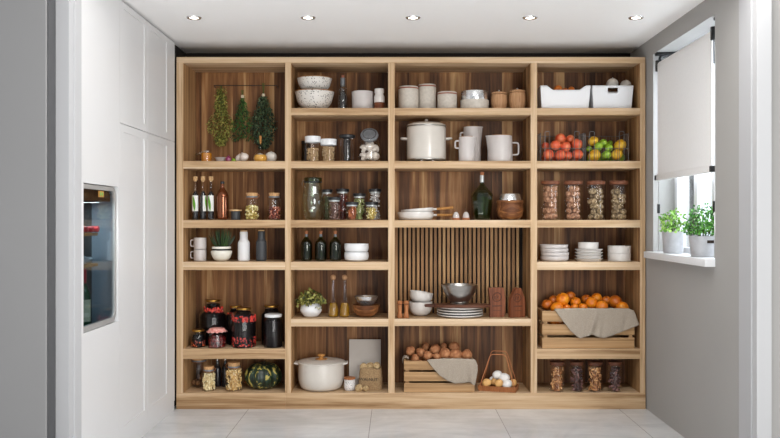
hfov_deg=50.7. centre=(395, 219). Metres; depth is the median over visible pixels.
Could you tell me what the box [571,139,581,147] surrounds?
apple
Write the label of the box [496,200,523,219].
wooden bowl
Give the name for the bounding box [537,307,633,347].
wooden crate
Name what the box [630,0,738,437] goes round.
wall
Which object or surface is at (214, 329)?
cloth cover
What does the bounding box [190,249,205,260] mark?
mug
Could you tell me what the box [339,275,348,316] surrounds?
oil cruet
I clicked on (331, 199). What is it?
spice jar
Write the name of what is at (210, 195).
vinegar bottle
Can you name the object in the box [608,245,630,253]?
bowl
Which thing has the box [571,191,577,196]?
walnut
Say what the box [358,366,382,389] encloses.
burlap sack
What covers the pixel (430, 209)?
saucepan
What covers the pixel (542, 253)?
bowl
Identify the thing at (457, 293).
metal bowl
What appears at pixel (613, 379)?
dried fruit
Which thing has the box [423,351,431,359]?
potato
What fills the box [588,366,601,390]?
almonds
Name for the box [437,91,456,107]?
canister
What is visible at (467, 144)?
pitcher
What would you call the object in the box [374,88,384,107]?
bottle
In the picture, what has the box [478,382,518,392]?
woven tray
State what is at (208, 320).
jar
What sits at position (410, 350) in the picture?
potato
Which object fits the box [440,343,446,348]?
potato
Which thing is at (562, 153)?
apple
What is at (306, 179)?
jar
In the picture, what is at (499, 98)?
wooden canister
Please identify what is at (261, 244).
bottle
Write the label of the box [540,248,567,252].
bowl
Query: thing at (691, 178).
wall
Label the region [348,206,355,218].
cinnamon sticks
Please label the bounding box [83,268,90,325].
wine bottle
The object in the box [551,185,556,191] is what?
walnut
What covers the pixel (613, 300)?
orange
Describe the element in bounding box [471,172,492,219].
decanter
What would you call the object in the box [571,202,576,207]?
walnut
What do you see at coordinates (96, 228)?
wine bottle
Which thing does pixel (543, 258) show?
bowl
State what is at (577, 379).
dried fruit
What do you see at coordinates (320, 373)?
pot
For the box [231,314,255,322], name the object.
berries
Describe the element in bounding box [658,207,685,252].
potted herb
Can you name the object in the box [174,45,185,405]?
wall
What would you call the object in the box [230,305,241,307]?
glass jar
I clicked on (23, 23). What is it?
wall
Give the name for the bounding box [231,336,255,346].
berries
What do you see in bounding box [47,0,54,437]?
trim
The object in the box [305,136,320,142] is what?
glass jar
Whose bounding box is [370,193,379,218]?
sugar
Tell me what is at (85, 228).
wine bottle
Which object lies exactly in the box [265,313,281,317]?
glass jar
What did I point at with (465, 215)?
glass shaker
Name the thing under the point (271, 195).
glass jar
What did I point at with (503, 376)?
egg
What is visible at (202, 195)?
vinegar bottle
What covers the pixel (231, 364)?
glass jar
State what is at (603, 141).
lime
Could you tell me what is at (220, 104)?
bunch
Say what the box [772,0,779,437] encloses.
wall
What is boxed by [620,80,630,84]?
onion
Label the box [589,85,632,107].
storage bin
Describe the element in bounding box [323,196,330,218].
dried herbs
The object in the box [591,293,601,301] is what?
orange
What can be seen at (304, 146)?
glass jar
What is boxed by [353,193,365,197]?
spice jar
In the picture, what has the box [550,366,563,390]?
almonds
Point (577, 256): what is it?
plate
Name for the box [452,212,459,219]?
glass shaker
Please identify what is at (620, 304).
orange
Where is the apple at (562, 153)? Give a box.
[555,150,565,160]
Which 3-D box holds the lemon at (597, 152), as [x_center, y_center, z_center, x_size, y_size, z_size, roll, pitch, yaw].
[1.374,-0.448,5.700,0.088,0.084,0.085,0,0,23]
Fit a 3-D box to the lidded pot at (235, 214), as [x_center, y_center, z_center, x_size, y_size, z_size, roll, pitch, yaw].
[-1.114,-0.037,5.720,0.084,0.073,0.084,0,0,0]
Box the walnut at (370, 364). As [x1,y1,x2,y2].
[366,362,372,367]
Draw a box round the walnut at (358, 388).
[355,384,362,391]
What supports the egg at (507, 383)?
in the basket at (493, 388)
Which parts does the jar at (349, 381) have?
wooden lid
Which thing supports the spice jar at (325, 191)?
on the shelving unit
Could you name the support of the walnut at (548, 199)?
on the walnut at (550, 204)
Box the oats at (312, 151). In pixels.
[307,148,318,160]
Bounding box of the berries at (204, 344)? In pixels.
[191,340,205,346]
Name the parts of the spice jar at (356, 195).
lid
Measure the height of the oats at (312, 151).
0.096 m
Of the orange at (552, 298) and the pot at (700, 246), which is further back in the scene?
the orange at (552, 298)
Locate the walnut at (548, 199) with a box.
[545,197,550,202]
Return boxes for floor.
[142,405,683,437]
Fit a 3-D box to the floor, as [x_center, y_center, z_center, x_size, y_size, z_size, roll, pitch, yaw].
[0.000,1.336,2.700,6.400,0.100,7.000,0,0,0]
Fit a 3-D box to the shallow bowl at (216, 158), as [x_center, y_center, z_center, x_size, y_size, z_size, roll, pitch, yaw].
[-1.223,-0.419,5.750,0.089,0.034,0.089,0,0,0]
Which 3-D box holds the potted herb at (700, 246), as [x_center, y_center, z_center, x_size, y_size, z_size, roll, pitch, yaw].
[1.748,0.052,4.662,0.225,0.312,0.238,0,0,4]
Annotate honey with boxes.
[201,153,211,160]
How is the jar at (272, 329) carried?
on the shelving unit
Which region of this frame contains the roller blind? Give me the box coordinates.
[654,17,714,257]
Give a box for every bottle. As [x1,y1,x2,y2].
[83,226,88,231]
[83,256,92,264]
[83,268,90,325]
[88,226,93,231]
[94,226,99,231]
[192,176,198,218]
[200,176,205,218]
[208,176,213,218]
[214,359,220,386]
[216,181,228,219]
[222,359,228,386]
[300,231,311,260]
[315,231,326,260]
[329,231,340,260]
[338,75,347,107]
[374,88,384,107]
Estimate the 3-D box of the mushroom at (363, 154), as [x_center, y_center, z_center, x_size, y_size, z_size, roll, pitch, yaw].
[-0.222,-0.437,5.683,0.061,0.058,0.062,0,0,-12]
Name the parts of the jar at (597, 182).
wooden lid, glass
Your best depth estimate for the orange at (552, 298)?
5.79 m
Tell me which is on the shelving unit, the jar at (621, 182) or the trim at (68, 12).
the jar at (621, 182)
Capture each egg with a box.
[482,379,491,385]
[492,370,501,378]
[495,379,502,386]
[499,373,509,381]
[502,380,511,386]
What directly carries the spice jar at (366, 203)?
on the shelving unit
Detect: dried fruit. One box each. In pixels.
[570,367,582,390]
[608,367,620,391]
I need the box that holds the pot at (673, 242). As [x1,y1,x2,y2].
[662,232,684,252]
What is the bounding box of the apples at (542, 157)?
[541,154,577,160]
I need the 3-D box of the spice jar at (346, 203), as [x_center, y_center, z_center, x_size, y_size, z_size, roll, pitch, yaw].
[-0.304,-0.063,5.690,0.093,0.124,0.093,0,0,0]
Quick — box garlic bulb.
[240,153,248,160]
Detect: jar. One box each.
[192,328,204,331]
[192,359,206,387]
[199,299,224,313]
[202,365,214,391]
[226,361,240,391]
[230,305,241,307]
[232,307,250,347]
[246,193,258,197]
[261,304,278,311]
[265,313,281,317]
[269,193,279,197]
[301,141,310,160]
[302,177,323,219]
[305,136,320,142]
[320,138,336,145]
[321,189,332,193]
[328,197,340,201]
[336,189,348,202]
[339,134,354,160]
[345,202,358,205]
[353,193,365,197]
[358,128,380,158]
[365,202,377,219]
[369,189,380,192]
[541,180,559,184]
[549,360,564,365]
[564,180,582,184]
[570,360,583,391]
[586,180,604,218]
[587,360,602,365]
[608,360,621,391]
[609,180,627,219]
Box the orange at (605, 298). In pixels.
[602,296,609,304]
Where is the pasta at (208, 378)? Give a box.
[202,372,215,390]
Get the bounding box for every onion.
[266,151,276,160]
[607,77,617,88]
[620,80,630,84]
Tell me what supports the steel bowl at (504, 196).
in the wooden bowl at (506, 209)
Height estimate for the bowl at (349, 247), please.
0.062 m
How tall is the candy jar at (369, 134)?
0.238 m
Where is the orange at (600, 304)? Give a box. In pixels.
[596,300,607,307]
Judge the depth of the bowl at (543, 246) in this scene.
5.66 m
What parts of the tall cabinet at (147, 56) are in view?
door panel, door panel, door, door, door panel, door panel, door, door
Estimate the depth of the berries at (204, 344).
5.66 m
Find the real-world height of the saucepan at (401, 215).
0.054 m
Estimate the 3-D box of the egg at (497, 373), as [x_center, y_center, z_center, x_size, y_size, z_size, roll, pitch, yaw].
[0.702,1.075,5.715,0.066,0.060,0.059,0,0,-30]
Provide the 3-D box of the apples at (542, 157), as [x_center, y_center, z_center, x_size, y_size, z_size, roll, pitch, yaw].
[1.158,-0.438,5.805,0.260,0.062,0.112,0,0,0]
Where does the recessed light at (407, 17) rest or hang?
in the ceiling
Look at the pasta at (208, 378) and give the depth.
5.67 m
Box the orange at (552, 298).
[548,295,555,303]
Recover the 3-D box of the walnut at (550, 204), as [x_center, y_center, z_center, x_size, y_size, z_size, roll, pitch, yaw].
[1.066,-0.104,5.670,0.042,0.046,0.042,0,0,24]
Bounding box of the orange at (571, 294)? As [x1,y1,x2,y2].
[566,291,575,300]
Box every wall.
[0,0,55,437]
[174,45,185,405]
[186,53,693,246]
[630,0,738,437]
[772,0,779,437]
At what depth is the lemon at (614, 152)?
5.67 m
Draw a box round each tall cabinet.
[81,0,119,437]
[120,0,174,437]
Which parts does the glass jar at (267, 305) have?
lid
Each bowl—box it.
[214,157,225,160]
[295,89,333,107]
[297,75,331,88]
[344,243,368,251]
[344,252,368,260]
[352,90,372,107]
[352,303,379,316]
[354,295,377,305]
[409,301,431,315]
[410,290,432,302]
[441,283,476,303]
[460,99,488,107]
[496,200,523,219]
[499,193,521,199]
[540,244,567,248]
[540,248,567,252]
[540,256,568,261]
[541,252,568,256]
[578,242,598,248]
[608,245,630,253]
[608,253,630,261]
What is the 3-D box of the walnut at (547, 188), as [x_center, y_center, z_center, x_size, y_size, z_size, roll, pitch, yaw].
[1.050,-0.214,5.678,0.043,0.044,0.041,0,0,27]
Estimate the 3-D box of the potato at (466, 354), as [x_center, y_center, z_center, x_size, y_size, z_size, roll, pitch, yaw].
[0.490,0.940,5.741,0.072,0.079,0.070,0,0,-37]
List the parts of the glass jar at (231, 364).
cork lid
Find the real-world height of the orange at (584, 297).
0.072 m
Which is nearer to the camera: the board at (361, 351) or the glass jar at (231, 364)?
the glass jar at (231, 364)
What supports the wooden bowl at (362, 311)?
on the shelving unit
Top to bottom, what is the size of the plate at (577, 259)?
0.020 m
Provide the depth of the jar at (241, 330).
5.63 m
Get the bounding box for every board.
[349,339,380,384]
[424,303,489,307]
[488,287,504,316]
[508,287,524,317]
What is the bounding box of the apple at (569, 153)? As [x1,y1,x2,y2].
[565,151,571,158]
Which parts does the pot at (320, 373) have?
lid, knob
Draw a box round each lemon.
[588,136,597,145]
[588,149,600,160]
[611,149,622,159]
[614,139,626,150]
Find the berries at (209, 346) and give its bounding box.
[208,337,225,347]
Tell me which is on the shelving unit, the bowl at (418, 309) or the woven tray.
the bowl at (418, 309)
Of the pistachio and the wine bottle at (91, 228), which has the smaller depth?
the wine bottle at (91, 228)
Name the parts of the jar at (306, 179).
lid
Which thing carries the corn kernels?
in the spice jar at (366, 203)
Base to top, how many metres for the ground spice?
0.116 m
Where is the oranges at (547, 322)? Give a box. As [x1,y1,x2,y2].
[547,322,564,323]
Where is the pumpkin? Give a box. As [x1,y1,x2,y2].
[244,360,281,388]
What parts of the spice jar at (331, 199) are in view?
lid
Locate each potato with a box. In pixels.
[406,346,414,355]
[412,354,418,360]
[416,348,424,357]
[422,342,428,350]
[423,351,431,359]
[429,344,440,353]
[432,353,440,358]
[439,348,449,357]
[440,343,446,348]
[449,342,459,350]
[449,349,461,357]
[461,349,471,358]
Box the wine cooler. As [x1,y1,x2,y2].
[83,184,115,331]
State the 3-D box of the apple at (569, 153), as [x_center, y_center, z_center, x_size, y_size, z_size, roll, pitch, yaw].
[1.194,-0.447,5.700,0.056,0.056,0.056,0,0,23]
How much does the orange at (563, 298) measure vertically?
0.093 m
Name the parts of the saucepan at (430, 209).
handle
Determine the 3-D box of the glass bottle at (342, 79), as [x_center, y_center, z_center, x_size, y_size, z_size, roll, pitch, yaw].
[-0.373,-0.888,5.770,0.074,0.251,0.074,0,0,0]
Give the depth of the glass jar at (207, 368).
5.67 m
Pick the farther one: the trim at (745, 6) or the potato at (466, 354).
the potato at (466, 354)
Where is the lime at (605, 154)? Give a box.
[602,150,610,158]
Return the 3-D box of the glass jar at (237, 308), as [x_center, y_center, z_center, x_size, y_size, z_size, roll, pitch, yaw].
[-1.055,0.741,5.700,0.170,0.272,0.170,0,0,0]
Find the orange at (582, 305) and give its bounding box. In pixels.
[579,303,587,307]
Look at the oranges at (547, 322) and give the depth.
5.69 m
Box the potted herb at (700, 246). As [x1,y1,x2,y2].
[683,202,713,256]
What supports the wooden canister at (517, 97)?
on the shelving unit
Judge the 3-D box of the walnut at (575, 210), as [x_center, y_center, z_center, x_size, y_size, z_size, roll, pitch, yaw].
[1.242,-0.063,5.679,0.041,0.044,0.046,0,0,-38]
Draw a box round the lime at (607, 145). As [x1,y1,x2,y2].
[605,144,612,150]
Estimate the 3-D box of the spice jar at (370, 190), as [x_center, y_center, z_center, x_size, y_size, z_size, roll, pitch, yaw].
[-0.148,-0.110,5.820,0.092,0.219,0.092,0,0,0]
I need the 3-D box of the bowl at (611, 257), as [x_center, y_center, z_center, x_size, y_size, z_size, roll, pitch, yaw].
[1.555,0.259,5.730,0.159,0.053,0.159,0,0,0]
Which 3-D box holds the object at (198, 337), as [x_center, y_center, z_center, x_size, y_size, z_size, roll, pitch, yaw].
[-1.367,0.836,5.690,0.094,0.079,0.094,0,0,0]
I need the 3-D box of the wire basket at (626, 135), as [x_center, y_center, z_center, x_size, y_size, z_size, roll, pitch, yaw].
[1.447,-0.506,5.760,0.299,0.207,0.224,0,0,0]
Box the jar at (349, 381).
[344,376,354,390]
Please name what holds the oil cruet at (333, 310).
on the shelving unit
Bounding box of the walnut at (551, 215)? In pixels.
[548,213,553,218]
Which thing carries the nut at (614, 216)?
in the jar at (621, 182)
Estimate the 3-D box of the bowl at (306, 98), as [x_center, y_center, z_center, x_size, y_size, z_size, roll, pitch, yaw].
[-0.568,-0.829,5.740,0.277,0.132,0.277,0,0,0]
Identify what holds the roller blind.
attached to the window
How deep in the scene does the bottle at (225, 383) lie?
5.80 m
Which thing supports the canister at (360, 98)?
on the shelving unit
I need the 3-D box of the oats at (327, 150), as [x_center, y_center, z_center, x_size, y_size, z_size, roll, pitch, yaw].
[-0.467,-0.457,5.700,0.086,0.105,0.087,0,0,-20]
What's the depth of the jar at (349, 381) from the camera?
5.66 m
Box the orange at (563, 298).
[555,293,569,305]
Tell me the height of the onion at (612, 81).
0.081 m
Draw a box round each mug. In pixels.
[190,237,205,248]
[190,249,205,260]
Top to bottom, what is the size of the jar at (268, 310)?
0.247 m
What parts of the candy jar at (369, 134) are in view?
lid, glass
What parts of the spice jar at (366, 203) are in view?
lid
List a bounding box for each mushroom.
[359,152,365,160]
[360,145,366,152]
[365,143,373,150]
[365,151,372,159]
[371,144,378,151]
[372,152,379,159]
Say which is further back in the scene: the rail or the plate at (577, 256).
the rail
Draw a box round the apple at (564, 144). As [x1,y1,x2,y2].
[560,142,570,151]
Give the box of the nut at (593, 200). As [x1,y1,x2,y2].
[591,198,596,203]
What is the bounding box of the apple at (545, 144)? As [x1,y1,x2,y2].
[542,142,548,149]
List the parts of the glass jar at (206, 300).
lid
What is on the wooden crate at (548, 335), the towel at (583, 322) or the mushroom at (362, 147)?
the towel at (583, 322)
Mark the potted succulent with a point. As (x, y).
(222, 251)
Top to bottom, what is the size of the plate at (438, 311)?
0.017 m
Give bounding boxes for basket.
[478,350,518,392]
[537,131,583,160]
[578,131,628,160]
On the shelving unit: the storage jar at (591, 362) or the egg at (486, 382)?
the storage jar at (591, 362)
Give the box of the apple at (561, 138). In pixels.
[555,133,565,142]
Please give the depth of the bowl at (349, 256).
5.65 m
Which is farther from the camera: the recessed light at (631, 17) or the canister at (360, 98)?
the canister at (360, 98)
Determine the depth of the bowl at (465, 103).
5.64 m
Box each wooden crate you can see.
[404,356,473,391]
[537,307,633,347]
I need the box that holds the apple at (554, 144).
[550,140,560,149]
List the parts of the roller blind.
guide rod, plate, chain, guide rod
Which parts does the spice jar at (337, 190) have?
lid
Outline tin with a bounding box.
[461,90,487,99]
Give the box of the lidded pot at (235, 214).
[230,209,241,219]
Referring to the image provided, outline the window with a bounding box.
[644,40,714,266]
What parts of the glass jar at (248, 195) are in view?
cork lid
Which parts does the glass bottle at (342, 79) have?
bulb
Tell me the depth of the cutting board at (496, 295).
5.70 m
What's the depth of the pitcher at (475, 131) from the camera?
5.77 m
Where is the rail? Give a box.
[214,85,277,87]
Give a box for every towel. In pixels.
[427,358,477,384]
[553,308,638,337]
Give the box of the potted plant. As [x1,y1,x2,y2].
[295,287,326,316]
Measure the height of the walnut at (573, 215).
0.043 m
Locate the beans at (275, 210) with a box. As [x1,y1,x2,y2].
[268,206,280,218]
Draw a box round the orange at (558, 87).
[554,85,562,89]
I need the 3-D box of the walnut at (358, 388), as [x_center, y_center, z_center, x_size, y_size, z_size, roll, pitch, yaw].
[-0.256,1.154,5.650,0.048,0.055,0.047,0,0,43]
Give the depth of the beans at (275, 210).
5.69 m
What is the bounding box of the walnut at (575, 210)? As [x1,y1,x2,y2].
[573,208,579,213]
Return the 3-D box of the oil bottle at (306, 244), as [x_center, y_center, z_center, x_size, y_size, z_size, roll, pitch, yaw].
[-0.623,0.180,5.720,0.082,0.209,0.082,0,0,0]
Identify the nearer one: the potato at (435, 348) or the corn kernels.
the corn kernels
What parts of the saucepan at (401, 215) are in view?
handle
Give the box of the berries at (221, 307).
[204,306,222,312]
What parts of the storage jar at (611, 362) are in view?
lid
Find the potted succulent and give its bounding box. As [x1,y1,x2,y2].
[209,228,234,260]
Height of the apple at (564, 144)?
0.070 m
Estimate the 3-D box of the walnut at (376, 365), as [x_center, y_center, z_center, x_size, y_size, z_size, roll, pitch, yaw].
[-0.135,1.017,5.730,0.053,0.059,0.057,0,0,-7]
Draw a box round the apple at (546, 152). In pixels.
[543,149,553,159]
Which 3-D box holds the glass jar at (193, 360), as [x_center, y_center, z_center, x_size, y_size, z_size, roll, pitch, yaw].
[-1.398,1.071,5.840,0.135,0.212,0.135,0,0,0]
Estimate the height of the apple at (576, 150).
0.074 m
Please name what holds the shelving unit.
on the floor
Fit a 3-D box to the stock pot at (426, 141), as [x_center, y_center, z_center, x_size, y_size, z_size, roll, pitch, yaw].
[0.212,-0.554,5.750,0.297,0.303,0.279,0,0,42]
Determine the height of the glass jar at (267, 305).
0.278 m
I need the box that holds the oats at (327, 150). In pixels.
[322,146,334,160]
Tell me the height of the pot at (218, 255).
0.074 m
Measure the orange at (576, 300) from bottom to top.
0.073 m
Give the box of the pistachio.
[354,198,363,218]
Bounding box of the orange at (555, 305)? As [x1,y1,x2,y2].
[550,302,563,310]
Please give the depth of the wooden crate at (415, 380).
5.62 m
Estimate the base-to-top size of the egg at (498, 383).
0.060 m
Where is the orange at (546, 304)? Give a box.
[541,299,551,309]
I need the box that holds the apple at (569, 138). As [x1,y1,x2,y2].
[566,135,573,143]
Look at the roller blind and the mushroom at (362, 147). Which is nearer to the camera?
the roller blind
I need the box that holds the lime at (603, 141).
[599,139,606,147]
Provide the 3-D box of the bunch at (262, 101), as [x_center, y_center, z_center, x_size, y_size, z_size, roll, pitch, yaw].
[-0.949,-0.739,5.887,0.208,0.484,0.154,0,0,2]
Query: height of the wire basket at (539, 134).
0.207 m
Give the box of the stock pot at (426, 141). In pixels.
[400,119,451,160]
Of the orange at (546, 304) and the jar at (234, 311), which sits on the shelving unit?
the jar at (234, 311)
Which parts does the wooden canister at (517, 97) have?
lid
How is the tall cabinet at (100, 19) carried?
on the floor
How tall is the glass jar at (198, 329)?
0.122 m
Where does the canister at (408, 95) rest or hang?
on the shelving unit
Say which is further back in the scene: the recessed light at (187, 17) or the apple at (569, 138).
the apple at (569, 138)
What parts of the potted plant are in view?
pot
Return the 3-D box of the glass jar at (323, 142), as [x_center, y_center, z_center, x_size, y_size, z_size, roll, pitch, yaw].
[-0.468,-0.481,5.700,0.113,0.158,0.113,0,0,0]
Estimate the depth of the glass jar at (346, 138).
5.68 m
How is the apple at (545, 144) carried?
in the wire basket at (539, 134)
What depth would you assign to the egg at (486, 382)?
5.66 m
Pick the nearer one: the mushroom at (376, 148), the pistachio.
the mushroom at (376, 148)
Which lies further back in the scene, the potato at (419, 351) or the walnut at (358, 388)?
the potato at (419, 351)
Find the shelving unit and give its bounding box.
[176,57,645,408]
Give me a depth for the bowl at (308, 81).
5.65 m
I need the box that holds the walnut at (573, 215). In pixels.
[570,213,576,218]
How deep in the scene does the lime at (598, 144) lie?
5.68 m
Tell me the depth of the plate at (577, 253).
5.65 m
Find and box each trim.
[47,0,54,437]
[56,0,80,437]
[739,0,752,437]
[753,0,771,437]
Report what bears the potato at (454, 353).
on the potatoes
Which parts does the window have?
sill, frame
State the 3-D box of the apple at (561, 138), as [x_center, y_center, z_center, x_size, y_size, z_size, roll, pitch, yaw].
[1.154,-0.569,5.770,0.075,0.076,0.077,0,0,-22]
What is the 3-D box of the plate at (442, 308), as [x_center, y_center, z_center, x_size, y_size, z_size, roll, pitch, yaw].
[0.448,0.610,5.765,0.324,0.017,0.324,0,0,0]
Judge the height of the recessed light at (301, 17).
0.006 m
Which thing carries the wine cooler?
in the tall cabinet at (100, 19)
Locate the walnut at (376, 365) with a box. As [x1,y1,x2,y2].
[373,362,379,368]
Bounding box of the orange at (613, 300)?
[609,295,621,307]
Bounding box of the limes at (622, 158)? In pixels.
[587,154,624,160]
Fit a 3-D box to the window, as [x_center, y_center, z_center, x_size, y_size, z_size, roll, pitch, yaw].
[1.778,-0.424,4.941,0.255,1.351,1.089,0,0,0]
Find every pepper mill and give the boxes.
[397,300,402,317]
[403,300,408,317]
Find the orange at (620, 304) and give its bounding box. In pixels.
[615,302,628,307]
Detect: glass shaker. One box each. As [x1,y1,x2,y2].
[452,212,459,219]
[462,212,469,219]
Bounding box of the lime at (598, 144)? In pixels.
[595,142,602,150]
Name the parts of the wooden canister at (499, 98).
lid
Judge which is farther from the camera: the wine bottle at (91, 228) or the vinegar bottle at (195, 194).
the vinegar bottle at (195, 194)
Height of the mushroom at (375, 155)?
0.056 m
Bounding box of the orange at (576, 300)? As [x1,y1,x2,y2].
[570,297,580,306]
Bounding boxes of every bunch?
[206,86,235,146]
[230,90,255,141]
[249,83,277,149]
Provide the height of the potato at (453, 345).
0.079 m
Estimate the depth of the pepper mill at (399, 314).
5.64 m
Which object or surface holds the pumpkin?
on the shelving unit
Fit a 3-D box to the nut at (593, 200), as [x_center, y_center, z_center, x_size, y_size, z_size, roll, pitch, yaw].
[1.364,-0.130,5.674,0.043,0.042,0.037,0,0,-23]
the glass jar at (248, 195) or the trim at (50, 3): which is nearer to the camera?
the trim at (50, 3)
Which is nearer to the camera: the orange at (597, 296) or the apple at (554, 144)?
the apple at (554, 144)
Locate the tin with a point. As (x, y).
(467, 94)
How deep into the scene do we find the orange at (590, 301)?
5.71 m
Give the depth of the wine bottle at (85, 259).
4.17 m
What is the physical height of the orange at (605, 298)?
0.065 m
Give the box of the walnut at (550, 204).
[548,202,553,207]
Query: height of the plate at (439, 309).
0.017 m
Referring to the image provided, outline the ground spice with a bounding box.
[329,203,339,218]
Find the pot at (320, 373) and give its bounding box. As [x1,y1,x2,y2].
[294,354,347,391]
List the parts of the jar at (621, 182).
wooden lid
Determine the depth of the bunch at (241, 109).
5.88 m
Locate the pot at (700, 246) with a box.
[689,236,713,256]
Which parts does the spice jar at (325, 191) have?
lid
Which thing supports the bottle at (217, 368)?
on the shelving unit
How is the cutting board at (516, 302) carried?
on the shelving unit
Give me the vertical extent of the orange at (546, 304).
0.071 m
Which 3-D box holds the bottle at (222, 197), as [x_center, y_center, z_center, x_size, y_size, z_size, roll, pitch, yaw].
[-1.206,-0.134,5.720,0.086,0.268,0.086,0,0,0]
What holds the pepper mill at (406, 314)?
on the shelving unit
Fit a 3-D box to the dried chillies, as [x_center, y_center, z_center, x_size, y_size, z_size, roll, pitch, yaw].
[-0.378,-0.091,5.820,0.076,0.173,0.077,0,0,0]
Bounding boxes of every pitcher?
[454,136,476,160]
[460,126,482,160]
[486,134,518,160]
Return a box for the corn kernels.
[366,207,376,218]
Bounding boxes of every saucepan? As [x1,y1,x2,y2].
[398,212,452,219]
[401,206,452,211]
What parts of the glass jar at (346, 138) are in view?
lid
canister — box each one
[398,85,418,107]
[418,84,435,107]
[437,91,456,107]
[491,90,506,107]
[509,88,525,107]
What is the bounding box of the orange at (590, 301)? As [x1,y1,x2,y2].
[586,297,596,307]
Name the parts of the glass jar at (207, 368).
cork lid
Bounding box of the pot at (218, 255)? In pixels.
[211,250,231,260]
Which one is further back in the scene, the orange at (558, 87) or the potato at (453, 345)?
the potato at (453, 345)
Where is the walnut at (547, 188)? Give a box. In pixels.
[545,186,550,191]
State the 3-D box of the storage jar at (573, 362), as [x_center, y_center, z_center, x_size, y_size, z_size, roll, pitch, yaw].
[1.243,1.075,5.660,0.096,0.204,0.096,0,0,0]
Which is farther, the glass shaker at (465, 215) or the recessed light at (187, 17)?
the glass shaker at (465, 215)
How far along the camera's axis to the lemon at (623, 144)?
5.70 m
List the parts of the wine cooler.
control panel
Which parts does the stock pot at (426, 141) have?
lid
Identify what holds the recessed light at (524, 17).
in the ceiling
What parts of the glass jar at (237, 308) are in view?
lid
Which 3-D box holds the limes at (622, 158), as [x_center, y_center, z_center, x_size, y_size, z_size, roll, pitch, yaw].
[1.481,-0.438,5.805,0.260,0.062,0.112,0,0,0]
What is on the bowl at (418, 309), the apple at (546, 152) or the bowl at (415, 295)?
the bowl at (415, 295)
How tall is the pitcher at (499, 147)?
0.184 m
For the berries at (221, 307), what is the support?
on the jar at (208, 320)
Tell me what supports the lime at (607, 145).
in the wire basket at (626, 135)
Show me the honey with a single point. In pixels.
(204, 156)
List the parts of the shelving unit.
panel, shelf, shelf, shelf, shelf, shelf, shelf, shelf, shelf, shelf, slatted panel, shelf, shelf, shelf, shelf, shelf, shelf, shelf, shelf, shelf, panel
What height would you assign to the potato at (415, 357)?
0.060 m
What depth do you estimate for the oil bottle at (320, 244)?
5.69 m
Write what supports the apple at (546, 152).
in the wire basket at (539, 134)
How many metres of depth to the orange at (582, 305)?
5.69 m
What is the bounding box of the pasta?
[226,368,241,390]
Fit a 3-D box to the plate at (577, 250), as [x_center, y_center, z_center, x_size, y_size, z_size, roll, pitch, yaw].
[1.342,0.211,5.730,0.192,0.020,0.192,0,0,0]
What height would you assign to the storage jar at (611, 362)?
0.204 m
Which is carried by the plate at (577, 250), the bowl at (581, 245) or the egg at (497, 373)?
the bowl at (581, 245)
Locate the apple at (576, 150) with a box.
[572,149,582,159]
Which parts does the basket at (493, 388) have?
wire handle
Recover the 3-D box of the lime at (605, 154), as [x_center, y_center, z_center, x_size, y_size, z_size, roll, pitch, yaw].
[1.456,-0.450,5.690,0.062,0.062,0.062,0,0,42]
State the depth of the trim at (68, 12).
3.75 m
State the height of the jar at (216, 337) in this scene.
0.082 m
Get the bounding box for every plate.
[437,308,482,312]
[437,310,482,314]
[437,313,482,317]
[442,308,479,309]
[575,249,602,251]
[575,252,602,254]
[575,255,602,257]
[575,258,602,261]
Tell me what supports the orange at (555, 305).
in the wooden crate at (548, 335)
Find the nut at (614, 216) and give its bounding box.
[611,214,616,219]
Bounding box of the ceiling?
[121,0,703,52]
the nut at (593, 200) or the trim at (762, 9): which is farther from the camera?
the nut at (593, 200)
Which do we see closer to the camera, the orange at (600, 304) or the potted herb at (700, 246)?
the potted herb at (700, 246)
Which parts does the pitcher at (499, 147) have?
handle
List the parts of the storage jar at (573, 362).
lid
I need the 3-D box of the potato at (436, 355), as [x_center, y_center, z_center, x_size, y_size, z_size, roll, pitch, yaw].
[0.281,0.950,5.720,0.062,0.049,0.043,0,0,-4]
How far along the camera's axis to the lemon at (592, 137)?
5.72 m
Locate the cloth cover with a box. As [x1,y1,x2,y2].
[206,327,227,332]
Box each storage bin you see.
[537,85,590,107]
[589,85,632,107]
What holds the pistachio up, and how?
in the spice jar at (356, 195)
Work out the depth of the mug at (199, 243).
5.69 m
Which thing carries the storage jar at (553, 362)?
on the shelving unit
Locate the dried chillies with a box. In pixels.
[337,195,347,218]
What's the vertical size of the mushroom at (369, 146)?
0.057 m
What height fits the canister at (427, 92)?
0.193 m
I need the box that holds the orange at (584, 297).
[581,295,590,303]
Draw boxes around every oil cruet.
[328,275,337,316]
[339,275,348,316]
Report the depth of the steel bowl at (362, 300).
5.68 m
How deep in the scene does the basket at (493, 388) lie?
5.65 m
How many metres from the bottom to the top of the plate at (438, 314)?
0.017 m
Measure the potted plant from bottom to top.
0.206 m
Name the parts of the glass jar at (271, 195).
cork lid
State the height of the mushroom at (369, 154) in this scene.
0.057 m
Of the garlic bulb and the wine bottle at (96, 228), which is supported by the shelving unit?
the garlic bulb
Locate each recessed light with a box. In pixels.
[186,16,201,19]
[300,16,315,19]
[405,16,420,19]
[522,16,537,19]
[628,16,643,19]

